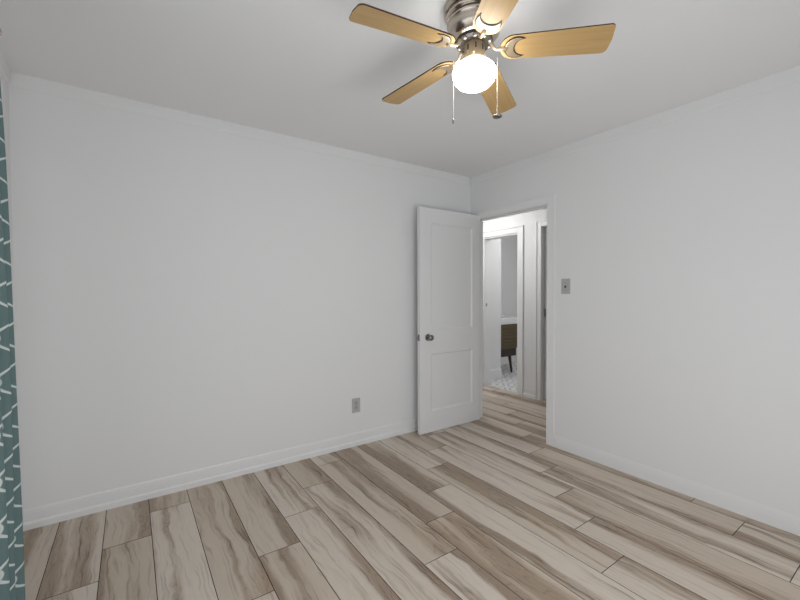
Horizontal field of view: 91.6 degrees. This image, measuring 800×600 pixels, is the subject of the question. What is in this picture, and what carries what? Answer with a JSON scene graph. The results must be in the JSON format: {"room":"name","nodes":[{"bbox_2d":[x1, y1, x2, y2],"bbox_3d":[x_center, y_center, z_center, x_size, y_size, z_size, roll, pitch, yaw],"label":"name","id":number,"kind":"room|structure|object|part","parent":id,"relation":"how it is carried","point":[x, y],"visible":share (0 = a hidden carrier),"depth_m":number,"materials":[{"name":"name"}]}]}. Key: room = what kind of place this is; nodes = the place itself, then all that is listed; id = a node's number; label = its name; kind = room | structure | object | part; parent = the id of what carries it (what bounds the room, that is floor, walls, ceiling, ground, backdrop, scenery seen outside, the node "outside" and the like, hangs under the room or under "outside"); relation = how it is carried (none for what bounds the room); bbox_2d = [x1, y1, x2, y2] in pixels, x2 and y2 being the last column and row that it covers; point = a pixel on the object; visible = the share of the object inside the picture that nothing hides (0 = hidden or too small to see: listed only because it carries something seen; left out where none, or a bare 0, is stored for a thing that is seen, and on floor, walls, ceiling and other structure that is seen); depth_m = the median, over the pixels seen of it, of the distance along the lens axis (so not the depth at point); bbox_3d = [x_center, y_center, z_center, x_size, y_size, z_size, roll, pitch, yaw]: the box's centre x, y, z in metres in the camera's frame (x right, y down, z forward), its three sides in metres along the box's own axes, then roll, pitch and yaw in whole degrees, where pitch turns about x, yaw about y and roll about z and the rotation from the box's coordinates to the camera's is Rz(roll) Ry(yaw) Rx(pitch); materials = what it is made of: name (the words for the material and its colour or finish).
{"room":"empty bedroom","nodes":[
{"label":"empty bedroom","id":0,"kind":"room"},
{"bbox_2d":[0,72,13,319],"bbox_3d":[-1.093,0.089,0.578,0.120,2.520,3.540,-1,1,-35],"label":"wall","id":1,"kind":"structure","parent":0,"point":[4,86],"depth_m":2.02,"materials":[{"name":"paint"}]},
{"bbox_2d":[0,53,9,83],"bbox_3d":[-1.072,-1.137,0.632,0.010,0.072,3.400,-1,1,-35],"label":"trim","id":2,"kind":"structure","parent":1,"relation":"attached to","point":[4,70],"depth_m":1.95,"materials":[{"name":"paint"}]},
{"bbox_3d":[-0.820,-0.981,0.376,0.129,0.040,2.580,-1,1,-35],"label":"curtain rod","id":3,"kind":"object","parent":1,"relation":"attached to","visible":0},
{"bbox_2d":[0,84,24,599],"bbox_3d":[-1.312,0.130,1.185,0.137,2.215,0.669,-1,1,-35],"label":"curtain","id":4,"kind":"object","parent":3,"relation":"hanging from","point":[12,574],"visible":1,"depth_m":1.35,"materials":[{"name":"teal fabric"}]},
{"bbox_2d":[9,86,469,517],"bbox_3d":[-0.711,0.039,3.068,3.585,2.520,0.120,-1,1,-35],"label":"wall","id":5,"kind":"structure","parent":0,"point":[186,297],"depth_m":2.54,"materials":[{"name":"paint"}]},
{"bbox_2d":[23,418,417,530],"bbox_3d":[-0.659,1.165,3.042,3.330,0.110,0.015,-1,1,-35],"label":"baseboard","id":6,"kind":"structure","parent":5,"relation":"attached to","point":[35,517],"depth_m":2.56,"materials":[{"name":"paint"}]},
{"bbox_2d":[8,72,470,184],"bbox_3d":[-0.667,-1.184,2.998,3.370,0.072,0.010,-1,1,-35],"label":"trim","id":7,"kind":"structure","parent":5,"relation":"attached to","point":[17,80],"depth_m":2.56,"materials":[{"name":"paint"}]},
{"bbox_2d":[352,398,359,412],"bbox_3d":[-0.365,0.878,3.244,0.076,0.120,0.009,-1,1,-35],"label":"power outlet","id":8,"kind":"object","parent":5,"relation":"attached to","point":[356,401],"visible":1,"depth_m":3.24,"materials":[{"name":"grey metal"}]},
{"bbox_2d":[0,0,799,177],"bbox_3d":[1.010,-1.284,3.491,6.931,0.100,5.974,-1,1,-35],"label":"ceiling","id":9,"kind":"structure","parent":0,"point":[302,69],"depth_m":1.99,"materials":[{"name":"paint"}]},
{"bbox_2d":[349,0,615,123],"bbox_3d":[0.281,-0.965,1.607,1.007,0.460,1.004,-1,1,-35],"label":"ceiling fan","id":10,"kind":"object","parent":9,"relation":"hanging from","point":[473,26],"visible":1,"depth_m":1.54,"materials":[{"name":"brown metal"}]},
{"bbox_3d":[0.021,-1.023,1.465,0.420,0.006,0.128,-1,11,-25],"label":"blade","id":11,"kind":"part","parent":10,"relation":"part of","materials":[{"name":"brown wood"}]},
{"bbox_3d":[0.089,-1.013,1.827,0.128,0.006,0.420,-15,8,-43],"label":"blade","id":12,"kind":"part","parent":10,"relation":"part of","materials":[{"name":"brown wood"}]},
{"bbox_3d":[0.304,-1.180,1.597,0.248,0.030,0.248,-1,1,-35],"label":"ceiling plate","id":13,"kind":"part","parent":10,"relation":"part of","materials":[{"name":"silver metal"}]},
{"bbox_3d":[0.221,-0.874,1.615,0.004,0.237,0.003,-1,1,-35],"label":"pull chain","id":14,"kind":"part","parent":10,"relation":"part of","materials":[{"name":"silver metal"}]},
{"bbox_3d":[0.220,-1.034,1.560,0.072,0.047,0.018,-1,1,-26],"label":"iron arm","id":15,"kind":"part","parent":10,"relation":"part of","materials":[{"name":"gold metal"}]},
{"bbox_3d":[0.241,-1.030,1.669,0.018,0.050,0.071,-1,2,-43],"label":"iron arm","id":16,"kind":"part","parent":10,"relation":"part of","materials":[{"name":"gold metal"}]},
{"bbox_3d":[0.305,-0.922,1.602,0.178,0.110,0.178,-1,1,-35],"label":"globe","id":17,"kind":"part","parent":10,"relation":"part of","materials":[{"name":"white glass"}]},
{"bbox_3d":[0.316,-1.035,1.506,0.018,0.045,0.073,0,1,-7],"label":"iron arm","id":18,"kind":"part","parent":10,"relation":"part of","materials":[{"name":"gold metal"}]},
{"bbox_3d":[0.346,-1.025,1.288,0.128,0.006,0.420,13,-1,-7],"label":"blade","id":19,"kind":"part","parent":10,"relation":"part of","materials":[{"name":"brown wood"}]},
{"bbox_3d":[0.398,-0.873,1.593,0.004,0.239,0.003,-1,1,-35],"label":"pull chain","id":20,"kind":"part","parent":10,"relation":"part of","materials":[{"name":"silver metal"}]},
{"bbox_3d":[0.397,-1.032,1.582,0.072,0.048,0.017,0,1,13],"label":"iron arm","id":21,"kind":"part","parent":10,"relation":"part of","materials":[{"name":"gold metal"}]},
{"bbox_3d":[0.455,-1.010,1.875,0.128,0.006,0.420,-14,-10,27],"label":"blade","id":22,"kind":"part","parent":10,"relation":"part of","materials":[{"name":"brown wood"}]},
{"bbox_3d":[0.613,-1.018,1.542,0.420,0.006,0.128,2,-13,11],"label":"blade","id":23,"kind":"part","parent":10,"relation":"part of","materials":[{"name":"brown wood"}]},
{"bbox_2d":[23,362,799,599],"bbox_3d":[1.004,1.247,3.471,6.831,0.080,5.874,-1,1,-35],"label":"floor","id":24,"kind":"structure","parent":0,"point":[484,508],"depth_m":2.04,"materials":[{"name":"grey wood"}]},
{"bbox_2d":[501,316,516,371],"bbox_3d":[1.530,0.714,6.222,0.600,0.883,0.475,-1,1,-35],"label":"bathroom vanity","id":25,"kind":"object","parent":24,"relation":"on","point":[508,324],"visible":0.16,"depth_m":6.08,"materials":[{"name":"brown wood"}]},
{"bbox_3d":[1.526,0.822,6.230,0.520,0.120,0.400,-1,1,-35],"label":"rail","id":26,"kind":"part","parent":25,"relation":"part of","materials":[{"name":"brown wood"}]},
{"bbox_3d":[1.650,0.576,6.045,0.540,0.358,0.020,-1,1,-35],"label":"slatted drawer","id":27,"kind":"part","parent":25,"relation":"part of","materials":[{"name":"brown wood"}]},
{"bbox_2d":[501,316,516,324],"bbox_3d":[1.528,0.325,6.214,0.600,0.105,0.475,-1,1,-35],"label":"sink","id":28,"kind":"object","parent":25,"relation":"in","point":[505,320],"depth_m":6.07,"materials":[{"name":"white ceramic"}]},
{"bbox_3d":[1.757,1.016,6.199,0.089,0.277,0.052,-1,1,-35],"label":"leg","id":29,"kind":"part","parent":25,"relation":"part of","materials":[{"name":"brown metal"}]},
{"bbox_2d":[490,238,500,369],"bbox_3d":[1.290,-0.017,5.687,0.436,2.520,0.100,-1,1,-35],"label":"wall","id":30,"kind":"structure","parent":0,"point":[495,244],"depth_m":5.70,"materials":[{"name":"paint"}]},
{"bbox_2d":[490,368,501,379],"bbox_3d":[1.326,1.089,5.661,0.436,0.150,0.016,-1,1,-35],"label":"baseboard","id":31,"kind":"structure","parent":30,"relation":"attached to","point":[494,373],"depth_m":5.71,"materials":[{"name":"paint"}]},
{"bbox_2d":[501,236,516,364],"bbox_3d":[2.235,-0.022,5.819,2.140,2.520,2.420,-1,1,-35],"label":"wall","id":32,"kind":"structure","parent":0,"point":[508,244],"depth_m":6.94,"materials":[{"name":"paint"}]},
{"bbox_2d":[483,208,546,400],"bbox_3d":[1.995,0.011,4.181,0.120,2.520,6.000,-1,1,-35],"label":"wall","id":33,"kind":"structure","parent":0,"point":[528,219],"depth_m":4.69,"materials":[{"name":"paint"}]},
{"bbox_2d":[483,225,523,395],"bbox_3d":[1.345,0.127,5.104,0.141,2.095,0.745,-1,1,-35],"label":"door frame","id":34,"kind":"structure","parent":33,"relation":"attached to","point":[518,230],"depth_m":4.90,"materials":[{"name":"paint"}]},
{"bbox_2d":[523,387,534,398],"bbox_3d":[1.564,1.127,4.711,0.015,0.110,0.178,-1,1,-35],"label":"baseboard","id":35,"kind":"structure","parent":33,"relation":"attached to","point":[527,392],"depth_m":4.71,"materials":[{"name":"paint"}]},
{"bbox_2d":[535,219,546,400],"bbox_3d":[1.866,0.133,4.246,0.021,2.114,0.898,-1,1,-35],"label":"door frame","id":36,"kind":"structure","parent":33,"relation":"attached to","point":[540,223],"depth_m":4.58,"materials":[{"name":"paint"}]},
{"bbox_2d":[544,228,546,398],"bbox_3d":[1.925,0.169,4.287,0.049,2.020,0.740,-1,1,-35],"label":"door","id":37,"kind":"structure","parent":33,"relation":"in","point":[545,309],"depth_m":4.57,"materials":[{"name":"paint"}]},
{"bbox_2d":[470,80,799,516],"bbox_3d":[1.765,0.043,2.557,0.096,2.520,3.540,-1,1,-35],"label":"wall","id":38,"kind":"structure","parent":0,"point":[677,242],"depth_m":2.44,"materials":[{"name":"paint"}]},
{"bbox_2d":[417,206,479,434],"bbox_3d":[0.472,0.184,3.678,0.767,2.032,0.167,-1,1,-35],"label":"door","id":39,"kind":"structure","parent":38,"relation":"in","point":[448,242],"depth_m":3.65,"materials":[{"name":"paint"}]},
{"bbox_3d":[0.269,0.337,3.477,0.054,0.054,0.063,-1,1,-35],"label":"knob","id":40,"kind":"part","parent":39,"relation":"part of","materials":[{"name":"grey metal"}]},
{"bbox_2d":[470,194,554,446],"bbox_3d":[1.031,0.165,3.611,0.105,2.079,0.961,-1,1,-35],"label":"door frame","id":41,"kind":"structure","parent":38,"relation":"attached to","point":[549,200],"depth_m":3.24,"materials":[{"name":"paint"}]},
{"bbox_2d":[561,279,569,293],"bbox_3d":[1.318,-0.110,3.101,0.017,0.120,0.076,-1,1,-35],"label":"light switch","id":42,"kind":"object","parent":38,"relation":"attached to","point":[565,283],"visible":1,"depth_m":3.10,"materials":[{"name":"grey metal"}]},
{"bbox_2d":[471,66,799,184],"bbox_3d":[1.690,-1.181,2.545,0.010,0.072,3.400,-1,1,-35],"label":"trim","id":43,"kind":"structure","parent":38,"relation":"attached to","point":[791,75],"depth_m":2.53,"materials":[{"name":"paint"}]},
{"bbox_2d":[554,435,799,535],"bbox_3d":[1.963,1.180,2.209,0.006,0.098,2.430,-1,1,-35],"label":"baseboard","id":44,"kind":"structure","parent":38,"relation":"attached to","point":[790,523],"depth_m":2.43,"materials":[{"name":"paint"}]}
]}

